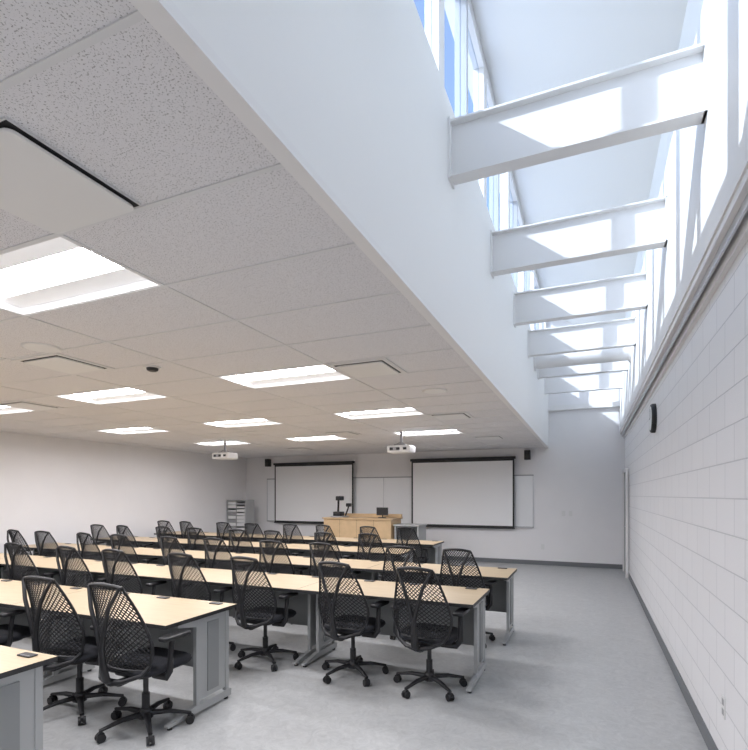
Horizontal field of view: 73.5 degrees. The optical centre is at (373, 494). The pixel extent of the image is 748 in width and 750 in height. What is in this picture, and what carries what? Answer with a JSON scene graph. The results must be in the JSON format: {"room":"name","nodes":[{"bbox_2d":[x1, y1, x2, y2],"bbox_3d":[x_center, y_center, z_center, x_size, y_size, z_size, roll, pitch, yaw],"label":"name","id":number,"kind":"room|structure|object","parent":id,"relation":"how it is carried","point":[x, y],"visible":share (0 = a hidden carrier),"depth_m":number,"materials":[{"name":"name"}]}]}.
{"room":"classroom","nodes":[
{"label":"classroom","id":0,"kind":"room"},
{"bbox_2d":[0,432,245,554],"bbox_3d":[-6.883,-0.430,7.973,0.150,4.100,15.500,0,0,23],"label":"wall","id":1,"kind":"structure","parent":0,"point":[60,487],"depth_m":10.52,"materials":[{"name":"paint"}]},
{"bbox_2d":[0,0,544,457],"bbox_3d":[-2.915,-1.100,6.264,8.490,0.001,15.200,0,0,23],"label":"ceiling","id":2,"kind":"structure","parent":0,"point":[126,107],"depth_m":2.67,"materials":[{"name":"tile"}]},
{"bbox_2d":[0,405,32,413],"bbox_3d":[-5.022,-1.159,6.491,1.140,0.122,0.570,0,0,23],"label":"recessed light","id":3,"kind":"object","parent":2,"relation":"in","point":[3,409],"visible":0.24,"depth_m":6.64,"materials":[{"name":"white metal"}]},
{"bbox_2d":[0,400,63,410],"bbox_3d":[-4.237,-1.090,6.153,0.530,0.020,0.530,0,0,23],"label":"ceiling vent","id":4,"kind":"object","parent":2,"relation":"in","point":[21,404],"visible":1,"depth_m":6.07,"materials":[{"name":"white"}]},
{"bbox_2d":[21,342,61,352],"bbox_3d":[-2.475,-1.095,3.733,0.258,0.010,0.258,0,0,23],"label":"ceiling speaker","id":5,"kind":"object","parent":2,"relation":"in","point":[34,346],"depth_m":3.70},
{"bbox_2d":[11,353,114,374],"bbox_3d":[-2.594,-1.090,4.204,0.530,0.020,0.530,0,0,23],"label":"ceiling vent","id":6,"kind":"object","parent":2,"relation":"in","point":[59,362],"visible":1,"depth_m":4.13,"materials":[{"name":"white metal"}]},
{"bbox_2d":[0,115,140,233],"bbox_3d":[-1.194,-1.086,1.766,0.480,0.028,0.480,0,0,23],"label":"ceiling vent","id":7,"kind":"object","parent":2,"relation":"in","point":[41,185],"visible":1,"depth_m":1.76,"materials":[{"name":"white metal"}]},
{"bbox_2d":[0,236,159,314],"bbox_3d":[-1.736,-1.159,2.593,1.140,0.122,0.570,0,0,23],"label":"recessed light","id":8,"kind":"object","parent":2,"relation":"in","point":[57,272],"visible":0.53,"depth_m":2.63,"materials":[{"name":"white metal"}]},
{"bbox_2d":[57,388,164,403],"bbox_3d":[-2.928,-1.159,5.589,1.140,0.122,0.570,0,0,23],"label":"recessed light","id":9,"kind":"object","parent":2,"relation":"in","point":[122,394],"visible":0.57,"depth_m":5.73,"materials":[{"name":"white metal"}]},
{"bbox_2d":[101,427,164,433],"bbox_3d":[-4.120,-1.159,8.585,1.140,0.122,0.570,0,0,23],"label":"recessed light","id":10,"kind":"object","parent":2,"relation":"in","point":[143,429],"visible":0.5,"depth_m":8.81,"materials":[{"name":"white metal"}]},
{"bbox_2d":[195,441,250,445],"bbox_3d":[-3.219,-1.159,10.679,1.140,0.122,0.570,0,0,23],"label":"recessed light","id":11,"kind":"object","parent":2,"relation":"in","point":[231,442],"visible":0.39,"depth_m":10.90,"materials":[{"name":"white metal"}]},
{"bbox_2d":[212,440,237,459],"bbox_3d":[-2.983,-0.910,10.063,0.420,0.380,0.356,0,0,23],"label":"ceiling projector","id":12,"kind":"object","parent":2,"relation":"hanging from","point":[225,455],"depth_m":9.94,"materials":[{"name":"plastic"}]},
{"bbox_2d":[203,419,280,426],"bbox_3d":[-2.026,-1.159,7.683,1.140,0.122,0.570,0,0,23],"label":"recessed light","id":13,"kind":"object","parent":2,"relation":"in","point":[253,422],"visible":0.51,"depth_m":7.87,"materials":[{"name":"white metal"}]},
{"bbox_2d":[0,10,543,457],"bbox_3d":[-2.910,-1.097,6.262,8.500,0.005,15.200,0,0,23],"label":"grid","id":14,"kind":"object","parent":2,"relation":"attached to","point":[134,17],"visible":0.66,"depth_m":3.39,"materials":[{"name":"white metal"}]},
{"bbox_2d":[220,365,349,387],"bbox_3d":[-0.834,-1.159,4.687,1.140,0.122,0.570,0,0,23],"label":"recessed light","id":15,"kind":"object","parent":2,"relation":"in","point":[318,373],"visible":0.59,"depth_m":4.80,"materials":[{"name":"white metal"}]},
{"bbox_2d":[288,436,345,440],"bbox_3d":[-1.124,-1.159,9.777,1.140,0.122,0.570,0,0,23],"label":"recessed light","id":16,"kind":"object","parent":2,"relation":"in","point":[326,437],"visible":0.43,"depth_m":9.99,"materials":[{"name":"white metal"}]},
{"bbox_2d":[322,431,361,435],"bbox_3d":[-0.565,-1.090,8.915,0.530,0.020,0.530,0,0,23],"label":"ceiling vent","id":17,"kind":"object","parent":2,"relation":"in","point":[339,433],"visible":1,"depth_m":8.80,"materials":[{"name":"white"}]},
{"bbox_2d":[327,357,406,377],"bbox_3d":[-0.049,-1.090,4.349,0.530,0.020,0.530,0,0,23],"label":"ceiling vent","id":18,"kind":"object","parent":2,"relation":"in","point":[379,366],"visible":1,"depth_m":4.28,"materials":[{"name":"white metal"}]},
{"bbox_2d":[336,408,422,418],"bbox_3d":[0.068,-1.159,6.781,1.140,0.122,0.570,0,0,23],"label":"recessed light","id":19,"kind":"object","parent":2,"relation":"in","point":[407,411],"visible":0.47,"depth_m":6.96,"materials":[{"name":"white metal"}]},
{"bbox_2d":[387,430,414,453],"bbox_3d":[0.470,-0.910,8.575,0.420,0.380,0.356,0,0,23],"label":"ceiling projector","id":20,"kind":"object","parent":2,"relation":"hanging from","point":[401,448],"depth_m":8.46,"materials":[{"name":"plastic"}]},
{"bbox_2d":[396,430,461,435],"bbox_3d":[0.970,-1.159,8.875,1.140,0.122,0.570,0,0,23],"label":"recessed light","id":21,"kind":"object","parent":2,"relation":"in","point":[441,431],"visible":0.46,"depth_m":9.09,"materials":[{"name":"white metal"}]},
{"bbox_2d":[428,412,474,419],"bbox_3d":[1.079,-1.090,6.966,0.530,0.020,0.530,0,0,23],"label":"ceiling vent","id":22,"kind":"object","parent":2,"relation":"in","point":[460,415],"visible":1,"depth_m":6.89,"materials":[{"name":"white"}]},
{"bbox_2d":[11,560,707,749],"bbox_3d":[-2.173,1.680,5.944,10.405,0.120,15.500,0,0,23],"label":"floor","id":23,"kind":"structure","parent":0,"point":[582,666],"depth_m":4.05,"materials":[{"name":"grey concrete"}]},
{"bbox_2d":[0,609,31,646],"bbox_3d":[-3.167,1.088,4.146,0.639,1.063,0.684,0,0,23],"label":"office chair","id":24,"kind":"object","parent":23,"relation":"on","point":[10,633],"visible":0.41,"depth_m":4.07,"materials":[{"name":"plastic"}]},
{"bbox_2d":[7,529,48,554],"bbox_3d":[-5.750,1.088,8.422,0.639,1.063,0.684,0,0,28],"label":"office chair","id":25,"kind":"object","parent":23,"relation":"on","point":[13,534],"visible":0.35,"depth_m":8.16,"materials":[{"name":"black fabric"}]},
{"bbox_2d":[0,645,57,749],"bbox_3d":[-2.635,1.246,2.724,1.655,0.748,0.740,0,0,23],"label":"table","id":26,"kind":"object","parent":23,"relation":"on","point":[21,671],"visible":1,"depth_m":2.62,"materials":[{"name":"grey"}]},
{"bbox_2d":[4,542,62,584],"bbox_3d":[-4.144,1.088,6.182,0.639,1.063,0.684,0,0,25],"label":"office chair","id":27,"kind":"object","parent":23,"relation":"on","point":[13,573],"visible":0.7,"depth_m":5.94,"materials":[{"name":"black plastic"}]},
{"bbox_2d":[0,579,86,678],"bbox_3d":[-3.540,1.246,4.693,1.655,0.748,0.740,0,0,23],"label":"table","id":28,"kind":"object","parent":23,"relation":"on","point":[10,590],"visible":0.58,"depth_m":4.67,"materials":[{"name":"grey laminate"}]},
{"bbox_2d":[0,555,108,587],"bbox_3d":[-4.395,1.246,6.651,1.655,0.748,0.740,0,0,23],"label":"table","id":29,"kind":"object","parent":23,"relation":"on","point":[44,564],"visible":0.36,"depth_m":6.73,"materials":[{"name":"grey"}]},
{"bbox_2d":[34,531,76,556],"bbox_3d":[-5.118,1.088,8.142,0.639,1.063,0.684,0,0,20],"label":"office chair","id":30,"kind":"object","parent":23,"relation":"on","point":[40,548],"visible":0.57,"depth_m":7.89,"materials":[{"name":"black fabric"}]},
{"bbox_2d":[25,543,115,559],"bbox_3d":[-5.295,1.246,8.606,1.655,0.748,0.740,0,0,23],"label":"table","id":31,"kind":"object","parent":23,"relation":"on","point":[33,546],"visible":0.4,"depth_m":8.73,"materials":[{"name":"grey"}]},
{"bbox_2d":[21,575,126,725],"bbox_3d":[-2.234,1.088,3.758,0.639,1.063,0.684,0,0,21],"label":"office chair","id":32,"kind":"object","parent":23,"relation":"on","point":[75,651],"visible":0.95,"depth_m":3.55,"materials":[{"name":"black plastic"}]},
{"bbox_2d":[56,545,116,589],"bbox_3d":[-3.289,1.088,5.806,0.639,1.063,0.684,0,0,26],"label":"office chair","id":33,"kind":"object","parent":23,"relation":"on","point":[59,549],"visible":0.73,"depth_m":5.56,"materials":[{"name":"black plastic"}]},
{"bbox_2d":[76,532,113,560],"bbox_3d":[-4.221,1.088,7.767,0.639,1.063,0.684,0,0,29],"label":"office chair","id":34,"kind":"object","parent":23,"relation":"on","point":[81,535],"visible":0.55,"depth_m":7.52,"materials":[{"name":"black fabric"}]},
{"bbox_2d":[90,524,118,545],"bbox_3d":[-5.223,1.088,9.880,0.639,1.063,0.684,0,0,19],"label":"office chair","id":35,"kind":"object","parent":23,"relation":"on","point":[98,527],"visible":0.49,"depth_m":9.62,"materials":[{"name":"black fabric"}]},
{"bbox_2d":[10,589,236,730],"bbox_3d":[-2.015,1.246,4.036,1.655,0.748,0.740,0,0,23],"label":"table","id":36,"kind":"object","parent":23,"relation":"on","point":[207,643],"visible":0.72,"depth_m":3.92,"materials":[{"name":"grey laminate"}]},
{"bbox_2d":[101,549,166,595],"bbox_3d":[-2.608,1.088,5.484,0.639,1.063,0.684,0,0,24],"label":"office chair","id":37,"kind":"object","parent":23,"relation":"on","point":[106,566],"visible":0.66,"depth_m":5.25,"materials":[{"name":"black plastic"}]},
{"bbox_2d":[110,534,157,563],"bbox_3d":[-3.563,1.088,7.470,0.639,1.063,0.684,0,0,25],"label":"office chair","id":38,"kind":"object","parent":23,"relation":"on","point":[112,536],"visible":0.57,"depth_m":7.22,"materials":[{"name":"black fabric"}]},
{"bbox_2d":[116,525,152,547],"bbox_3d":[-4.569,1.088,9.610,0.639,1.063,0.684,0,0,29],"label":"office chair","id":39,"kind":"object","parent":23,"relation":"on","point":[124,529],"visible":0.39,"depth_m":9.36,"materials":[{"name":"black fabric"}]},
{"bbox_2d":[91,536,178,548],"bbox_3d":[-4.803,1.246,10.104,1.655,0.748,0.740,0,0,23],"label":"table","id":40,"kind":"object","parent":23,"relation":"on","point":[140,540],"visible":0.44,"depth_m":10.14,"materials":[{"name":"grey"}]},
{"bbox_2d":[61,561,209,597],"bbox_3d":[-2.871,1.246,5.994,1.655,0.748,0.740,0,0,23],"label":"table","id":41,"kind":"object","parent":23,"relation":"on","point":[147,573],"visible":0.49,"depth_m":6.08,"materials":[{"name":"grey laminate"}]},
{"bbox_2d":[80,546,192,564],"bbox_3d":[-3.771,1.246,7.950,1.655,0.748,0.740,0,0,23],"label":"table","id":42,"kind":"object","parent":23,"relation":"on","point":[142,553],"visible":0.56,"depth_m":8.03,"materials":[{"name":"grey"}]},
{"bbox_2d":[87,582,194,746],"bbox_3d":[-1.609,1.088,3.477,0.639,1.063,0.684,0,0,24],"label":"office chair","id":43,"kind":"object","parent":23,"relation":"on","point":[144,663],"visible":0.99,"depth_m":3.29,"materials":[{"name":"black plastic"}]},
{"bbox_2d":[155,526,186,549],"bbox_3d":[-3.693,1.088,9.269,0.639,1.063,0.684,0,0,24],"label":"office chair","id":44,"kind":"object","parent":23,"relation":"on","point":[158,528],"visible":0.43,"depth_m":9.00,"materials":[{"name":"black fabric"}]},
{"bbox_2d":[160,536,206,567],"bbox_3d":[-2.683,1.088,7.102,0.639,1.063,0.684,0,0,27],"label":"office chair","id":45,"kind":"object","parent":23,"relation":"on","point":[168,546],"visible":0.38,"depth_m":6.84,"materials":[{"name":"plastic"}]},
{"bbox_2d":[179,521,202,539],"bbox_3d":[-3.926,1.088,10.999,0.639,1.063,0.684,0,0,27],"label":"office chair","id":46,"kind":"object","parent":23,"relation":"on","point":[187,523],"visible":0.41,"depth_m":10.74,"materials":[{"name":"plastic"}]},
{"bbox_2d":[154,531,228,538],"bbox_3d":[-4.144,1.246,11.508,1.655,0.748,0.740,0,0,23],"label":"table","id":47,"kind":"object","parent":23,"relation":"on","point":[178,533],"visible":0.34,"depth_m":11.45,"materials":[{"name":"grey"}]},
{"bbox_2d":[152,539,245,551],"bbox_3d":[-3.278,1.246,9.447,1.655,0.748,0.740,0,0,23],"label":"table","id":48,"kind":"object","parent":23,"relation":"on","point":[183,542],"visible":0.19,"depth_m":9.48,"materials":[{"name":"grey"}]},
{"bbox_2d":[167,552,235,650],"bbox_3d":[-1.774,1.088,5.143,0.639,1.063,0.684,0,0,25],"label":"office chair","id":49,"kind":"object","parent":23,"relation":"on","point":[178,585],"visible":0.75,"depth_m":4.91,"materials":[{"name":"black plastic"}]},
{"bbox_2d":[186,527,222,551],"bbox_3d":[-3.024,1.088,8.951,0.639,1.063,0.684,0,0,20],"label":"office chair","id":50,"kind":"object","parent":23,"relation":"on","point":[190,546],"visible":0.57,"depth_m":8.70,"materials":[{"name":"black fabric"}]},
{"bbox_2d":[157,550,281,571],"bbox_3d":[-2.246,1.246,7.293,1.655,0.748,0.740,0,0,23],"label":"table","id":51,"kind":"object","parent":23,"relation":"on","point":[199,556],"visible":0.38,"depth_m":7.41,"materials":[{"name":"grey"}]},
{"bbox_2d":[203,537,250,617],"bbox_3d":[-2.010,1.088,6.854,0.639,1.063,0.684,0,0,22],"label":"office chair","id":52,"kind":"object","parent":23,"relation":"on","point":[208,564],"visible":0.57,"depth_m":6.61,"materials":[{"name":"plastic"}]},
{"bbox_2d":[216,522,242,540],"bbox_3d":[-3.046,1.088,10.665,0.639,1.063,0.684,0,0,20],"label":"office chair","id":53,"kind":"object","parent":23,"relation":"on","point":[223,524],"visible":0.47,"depth_m":10.41,"materials":[{"name":"black fabric"}]},
{"bbox_2d":[227,500,253,533],"bbox_3d":[-3.763,0.880,14.142,0.640,1.480,0.400,0,0,23],"label":"rack","id":54,"kind":"object","parent":23,"relation":"on","point":[239,512],"visible":0.58,"depth_m":14.00,"materials":[{"name":"silver metal"}]},
{"bbox_2d":[228,529,264,553],"bbox_3d":[-2.189,1.088,8.573,0.639,1.063,0.684,0,0,17],"label":"office chair","id":55,"kind":"object","parent":23,"relation":"on","point":[232,549],"visible":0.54,"depth_m":8.33,"materials":[{"name":"black fabric"}]},
{"bbox_2d":[162,568,331,665],"bbox_3d":[-1.346,1.246,5.338,1.655,0.748,0.740,0,0,23],"label":"table","id":56,"kind":"object","parent":23,"relation":"on","point":[304,604],"visible":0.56,"depth_m":5.31,"materials":[{"name":"grey laminate"}]},
{"bbox_2d":[211,533,292,541],"bbox_3d":[-2.619,1.246,10.851,1.655,0.748,0.740,0,0,23],"label":"table","id":57,"kind":"object","parent":23,"relation":"on","point":[234,533],"visible":0.16,"depth_m":10.88,"materials":[{"name":"grey"}]},
{"bbox_2d":[244,523,275,542],"bbox_3d":[-2.381,1.088,10.354,0.639,1.063,0.684,0,0,18],"label":"office chair","id":58,"kind":"object","parent":23,"relation":"on","point":[251,524],"visible":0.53,"depth_m":10.10,"materials":[{"name":"black fabric"}]},
{"bbox_2d":[230,556,298,670],"bbox_3d":[-1.072,1.088,4.851,0.639,1.063,0.684,0,0,26],"label":"office chair","id":59,"kind":"object","parent":23,"relation":"on","point":[264,616],"visible":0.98,"depth_m":4.66,"materials":[{"name":"black plastic"}]},
{"bbox_2d":[222,542,316,556],"bbox_3d":[-1.754,1.246,8.790,1.655,0.748,0.740,0,0,23],"label":"table","id":60,"kind":"object","parent":23,"relation":"on","point":[293,548],"visible":0.23,"depth_m":8.77,"materials":[{"name":"grey"}]},
{"bbox_2d":[258,540,308,574],"bbox_3d":[-1.196,1.088,6.505,0.639,1.063,0.684,0,0,20],"label":"office chair","id":61,"kind":"object","parent":23,"relation":"on","point":[266,567],"visible":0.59,"depth_m":6.27,"materials":[{"name":"plastic"}]},
{"bbox_2d":[264,530,302,555],"bbox_3d":[-1.501,1.088,8.271,0.639,1.063,0.684,0,0,29],"label":"office chair","id":62,"kind":"object","parent":23,"relation":"on","point":[266,532],"visible":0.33,"depth_m":8.01,"materials":[{"name":"black fabric"}]},
{"bbox_2d":[282,524,311,543],"bbox_3d":[-1.532,1.088,10.023,0.639,1.063,0.684,0,0,23],"label":"office chair","id":63,"kind":"object","parent":23,"relation":"on","point":[286,537],"visible":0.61,"depth_m":9.77,"materials":[{"name":"black fabric"}]},
{"bbox_2d":[276,536,357,546],"bbox_3d":[-1.095,1.246,10.194,1.655,0.748,0.740,0,0,23],"label":"table","id":64,"kind":"object","parent":23,"relation":"on","point":[340,540],"visible":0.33,"depth_m":10.14,"materials":[{"name":"grey"}]},
{"bbox_2d":[251,555,387,580],"bbox_3d":[-0.721,1.246,6.636,1.655,0.748,0.740,0,0,23],"label":"table","id":65,"kind":"object","parent":23,"relation":"on","point":[297,562],"visible":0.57,"depth_m":6.63,"materials":[{"name":"grey laminate"}]},
{"bbox_2d":[316,525,347,545],"bbox_3d":[-0.840,1.088,9.721,0.639,1.063,0.684,0,0,28],"label":"office chair","id":66,"kind":"object","parent":23,"relation":"on","point":[318,526],"visible":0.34,"depth_m":9.46,"materials":[{"name":"black fabric"}]},
{"bbox_2d":[314,532,353,558],"bbox_3d":[-0.652,1.088,7.899,0.639,1.063,0.684,0,0,27],"label":"office chair","id":67,"kind":"object","parent":23,"relation":"on","point":[315,533],"visible":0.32,"depth_m":7.64,"materials":[{"name":"black fabric"}]},
{"bbox_2d":[309,542,360,578],"bbox_3d":[-0.503,1.088,6.207,0.639,1.063,0.684,0,0,29],"label":"office chair","id":68,"kind":"object","parent":23,"relation":"on","point":[315,571],"visible":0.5,"depth_m":5.96,"materials":[{"name":"plastic"}]},
{"bbox_2d":[318,561,388,686],"bbox_3d":[-0.205,1.088,4.490,0.639,1.063,0.684,0,0,29],"label":"office chair","id":69,"kind":"object","parent":23,"relation":"on","point":[350,625],"visible":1,"depth_m":4.30,"materials":[{"name":"black plastic"}]},
{"bbox_2d":[304,545,415,562],"bbox_3d":[-0.229,1.246,8.134,1.655,0.748,0.740,0,0,23],"label":"table","id":70,"kind":"object","parent":23,"relation":"on","point":[345,550],"visible":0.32,"depth_m":8.09,"materials":[{"name":"grey"}]},
{"bbox_2d":[322,513,402,538],"bbox_3d":[-0.276,1.035,11.823,1.760,1.170,0.720,0,0,23],"label":"desk","id":71,"kind":"object","parent":23,"relation":"on","point":[348,527],"visible":0.5,"depth_m":11.57,"materials":[{"name":"brown wood"}]},
{"bbox_2d":[331,496,351,516],"bbox_3d":[-0.780,0.275,11.986,0.425,0.506,0.340,0,0,23],"label":"camera","id":72,"kind":"object","parent":71,"relation":"on","point":[337,513],"visible":0.99,"depth_m":11.93,"materials":[{"name":"grey plastic"}]},
{"bbox_2d":[359,526,391,547],"bbox_3d":[0.009,1.088,9.314,0.639,1.063,0.684,0,0,27],"label":"office chair","id":73,"kind":"object","parent":23,"relation":"on","point":[361,527],"visible":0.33,"depth_m":9.06,"materials":[{"name":"black fabric"}]},
{"bbox_2d":[356,533,398,560],"bbox_3d":[0.033,1.088,7.628,0.639,1.063,0.684,0,0,27],"label":"office chair","id":74,"kind":"object","parent":23,"relation":"on","point":[363,550],"visible":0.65,"depth_m":7.38,"materials":[{"name":"black fabric"}]},
{"bbox_2d":[296,577,489,693],"bbox_3d":[0.179,1.246,4.681,1.655,0.748,0.740,0,0,23],"label":"table","id":75,"kind":"object","parent":23,"relation":"on","point":[374,591],"visible":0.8,"depth_m":4.66,"materials":[{"name":"grey laminate"}]},
{"bbox_2d":[349,538,443,563],"bbox_3d":[0.430,1.246,9.538,1.655,0.748,0.740,0,0,23],"label":"table","id":76,"kind":"object","parent":23,"relation":"on","point":[435,553],"visible":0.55,"depth_m":9.47,"materials":[{"name":"grey"}]},
{"bbox_2d":[378,545,433,639],"bbox_3d":[0.371,1.088,5.825,0.639,1.063,0.684,0,0,18],"label":"office chair","id":77,"kind":"object","parent":23,"relation":"on","point":[383,576],"visible":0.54,"depth_m":5.58,"materials":[{"name":"plastic"}]},
{"bbox_2d":[393,523,426,539],"bbox_3d":[0.826,1.140,11.349,0.600,0.960,0.600,0,0,23],"label":"side table","id":78,"kind":"object","parent":23,"relation":"on","point":[420,529],"visible":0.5,"depth_m":11.32,"materials":[{"name":"silver metal"}]},
{"bbox_2d":[396,527,430,562],"bbox_3d":[0.688,1.088,9.039,0.639,1.063,0.684,0,0,29],"label":"office chair","id":79,"kind":"object","parent":23,"relation":"on","point":[425,559],"visible":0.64,"depth_m":8.81,"materials":[{"name":"black fabric"}]},
{"bbox_2d":[390,566,469,701],"bbox_3d":[0.449,1.088,4.183,0.639,1.063,0.684,0,0,27],"label":"office chair","id":80,"kind":"object","parent":23,"relation":"on","point":[424,636],"visible":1,"depth_m":3.99,"materials":[{"name":"black plastic"}]},
{"bbox_2d":[365,561,516,645],"bbox_3d":[0.803,1.246,5.980,1.655,0.748,0.740,0,0,23],"label":"table","id":81,"kind":"object","parent":23,"relation":"on","point":[503,590],"visible":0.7,"depth_m":5.90,"materials":[{"name":"grey laminate"}]},
{"bbox_2d":[438,548,496,648],"bbox_3d":[1.007,1.088,5.524,0.639,1.063,0.684,0,0,29],"label":"office chair","id":82,"kind":"object","parent":23,"relation":"on","point":[488,600],"visible":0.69,"depth_m":5.30,"materials":[{"name":"black plastic"}]},
{"bbox_2d":[172,0,548,445],"bbox_3d":[0.929,-1.887,4.609,0.200,1.545,15.200,0,0,23],"label":"wall","id":83,"kind":"structure","parent":0,"point":[357,87],"depth_m":2.36,"materials":[{"name":"white paint"}]},
{"bbox_2d":[129,0,548,447],"bbox_3d":[0.997,-1.097,4.579,0.059,0.035,15.200,0,0,23],"label":"trim bulkhead edge","id":84,"kind":"object","parent":83,"relation":"attached to","point":[164,16],"visible":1,"depth_m":1.54,"materials":[{"name":"white paint"}]},
{"bbox_2d":[425,0,441,78],"bbox_3d":[0.109,-3.520,2.730,0.100,1.720,1.560,0,0,23],"label":"window","id":85,"kind":"structure","parent":83,"relation":"in","point":[433,8],"depth_m":3.38,"materials":[{"name":"glass"}]},
{"bbox_2d":[442,0,484,198],"bbox_3d":[0.726,-3.520,4.162,0.100,1.720,1.560,0,0,23],"label":"window","id":86,"kind":"structure","parent":83,"relation":"in","point":[465,19],"depth_m":4.15,"materials":[{"name":"white metal"}]},
{"bbox_2d":[485,61,508,230],"bbox_3d":[1.343,-3.520,5.595,0.100,1.720,1.560,0,0,23],"label":"window","id":87,"kind":"structure","parent":83,"relation":"in","point":[489,96],"depth_m":5.57,"materials":[{"name":"white metal"}]},
{"bbox_2d":[509,171,523,291],"bbox_3d":[1.960,-3.520,7.028,0.100,1.720,1.560,0,0,23],"label":"window","id":88,"kind":"structure","parent":83,"relation":"in","point":[516,219],"depth_m":7.00,"materials":[{"name":"glass"}]},
{"bbox_2d":[524,223,533,329],"bbox_3d":[2.577,-3.520,8.461,0.100,1.720,1.560,0,0,23],"label":"window","id":89,"kind":"structure","parent":83,"relation":"in","point":[528,275],"depth_m":8.44,"materials":[{"name":"glass"}]},
{"bbox_2d":[534,269,541,329],"bbox_3d":[3.194,-3.520,9.894,0.100,1.720,1.560,0,0,23],"label":"window","id":90,"kind":"structure","parent":83,"relation":"in","point":[536,283],"depth_m":9.80,"materials":[{"name":"glass"}]},
{"bbox_2d":[246,320,624,564],"bbox_3d":[0.931,-1.430,12.964,10.255,6.100,0.150,0,0,23],"label":"wall","id":91,"kind":"structure","parent":0,"point":[580,472],"depth_m":11.47,"materials":[{"name":"paint"}]},
{"bbox_2d":[273,461,354,523],"bbox_3d":[-1.683,-0.056,13.915,2.560,1.708,0.169,0,0,23],"label":"projection screen","id":92,"kind":"object","parent":91,"relation":"attached to","point":[305,492],"visible":0.93,"depth_m":13.88,"materials":[{"name":"white fabric"}]},
{"bbox_2d":[267,475,533,527],"bbox_3d":[0.293,0.145,13.118,7.440,1.240,0.069,0,0,23],"label":"whiteboard","id":93,"kind":"object","parent":91,"relation":"attached to","point":[369,493],"visible":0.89,"depth_m":13.03,"materials":[{"name":"white"}]},
{"bbox_2d":[410,456,515,528],"bbox_3d":[2.138,-0.056,12.270,2.600,1.708,0.169,0,0,23],"label":"projection screen","id":94,"kind":"object","parent":91,"relation":"attached to","point":[467,492],"visible":0.9,"depth_m":12.19,"materials":[{"name":"white fabric"}]},
{"bbox_2d":[444,556,622,568],"bbox_3d":[0.830,1.570,12.919,10.105,0.100,0.012,0,0,23],"label":"baseboard","id":95,"kind":"structure","parent":91,"relation":"attached to","point":[496,560],"depth_m":11.56,"materials":[{"name":"grey rubber"}]},
{"bbox_2d":[548,401,619,410],"bbox_3d":[4.686,-1.985,11.222,1.470,0.110,0.080,0,0,23],"label":"steel beam","id":96,"kind":"structure","parent":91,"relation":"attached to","point":[616,403],"depth_m":11.18,"materials":[{"name":"white metal"}]},
{"bbox_2d":[444,0,687,324],"bbox_3d":[1.682,-3.905,4.284,2.100,1.350,15.200,0,0,23],"label":"ceiling","id":97,"kind":"structure","parent":0,"point":[530,47],"depth_m":4.60,"materials":[{"name":"white paint"}]},
{"bbox_2d":[620,0,747,430],"bbox_3d":[2.488,-2.380,3.937,0.255,2.000,15.200,0,0,23],"label":"wall","id":98,"kind":"structure","parent":0,"point":[700,168],"depth_m":3.10,"materials":[{"name":"white paint"}]},
{"bbox_2d":[448,41,707,188],"bbox_3d":[1.193,-2.317,3.112,1.470,0.405,0.140,0,0,23],"label":"steel beam","id":99,"kind":"structure","parent":98,"relation":"attached to","point":[668,92],"depth_m":3.06,"materials":[{"name":"white metal"}]},
{"bbox_2d":[490,196,667,278],"bbox_3d":[1.810,-2.317,4.545,1.470,0.405,0.140,0,0,23],"label":"steel beam","id":100,"kind":"structure","parent":98,"relation":"attached to","point":[642,225],"depth_m":4.51,"materials":[{"name":"white metal"}]},
{"bbox_2d":[513,272,647,327],"bbox_3d":[2.427,-2.317,5.977,1.470,0.405,0.140,0,0,23],"label":"steel beam","id":101,"kind":"structure","parent":98,"relation":"attached to","point":[625,293],"depth_m":5.95,"materials":[{"name":"white metal"}]},
{"bbox_2d":[528,317,635,357],"bbox_3d":[3.044,-2.317,7.410,1.470,0.405,0.140,0,0,23],"label":"steel beam","id":102,"kind":"structure","parent":98,"relation":"attached to","point":[619,333],"depth_m":7.38,"materials":[{"name":"white metal"}]},
{"bbox_2d":[533,347,631,370],"bbox_3d":[3.416,-2.280,8.274,1.470,0.318,0.318,0,0,23],"label":"duct","id":103,"kind":"object","parent":98,"relation":"attached to","point":[615,354],"visible":0.68,"depth_m":8.17,"materials":[{"name":"white metal"}]},
{"bbox_2d":[537,361,627,379],"bbox_3d":[3.661,-2.317,8.843,1.470,0.405,0.140,0,0,23],"label":"steel beam","id":104,"kind":"structure","parent":98,"relation":"attached to","point":[619,366],"depth_m":8.82,"materials":[{"name":"white metal"}]},
{"bbox_2d":[545,371,622,394],"bbox_3d":[4.278,-2.317,10.276,1.470,0.405,0.140,0,0,23],"label":"steel beam","id":105,"kind":"structure","parent":98,"relation":"attached to","point":[612,380],"depth_m":10.26,"materials":[{"name":"white metal"}]},
{"bbox_2d":[625,240,747,749],"bbox_3d":[2.536,0.120,3.916,0.150,3.000,15.200,0,0,23],"label":"wall","id":106,"kind":"structure","parent":0,"point":[688,478],"depth_m":3.44,"materials":[{"name":"white brick"}]},
{"bbox_2d":[623,468,628,577],"bbox_3d":[5.117,0.545,10.220,0.070,2.150,1.020,0,0,23],"label":"door","id":107,"kind":"structure","parent":106,"relation":"in","point":[626,470],"depth_m":9.75,"materials":[{"name":"white metal"}]},
{"bbox_2d":[649,404,656,432],"bbox_3d":[3.272,-0.900,5.886,0.055,0.340,0.340,0,0,23],"label":"wall clock","id":108,"kind":"object","parent":106,"relation":"attached to","point":[653,409],"visible":1,"depth_m":5.77,"materials":[{"name":"black plastic"}]},
{"bbox_2d":[629,574,717,749],"bbox_3d":[2.462,1.570,3.948,0.012,0.100,15.200,0,0,23],"label":"baseboard","id":109,"kind":"structure","parent":106,"relation":"attached to","point":[710,744],"depth_m":4.12,"materials":[{"name":"grey rubber"}]},
{"bbox_2d":[620,167,747,437],"bbox_3d":[2.423,-1.310,3.965,0.095,0.140,15.200,0,0,23],"label":"wall ledge","id":110,"kind":"object","parent":106,"relation":"attached to","point":[731,236],"visible":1,"depth_m":3.11,"materials":[{"name":"white metal"}]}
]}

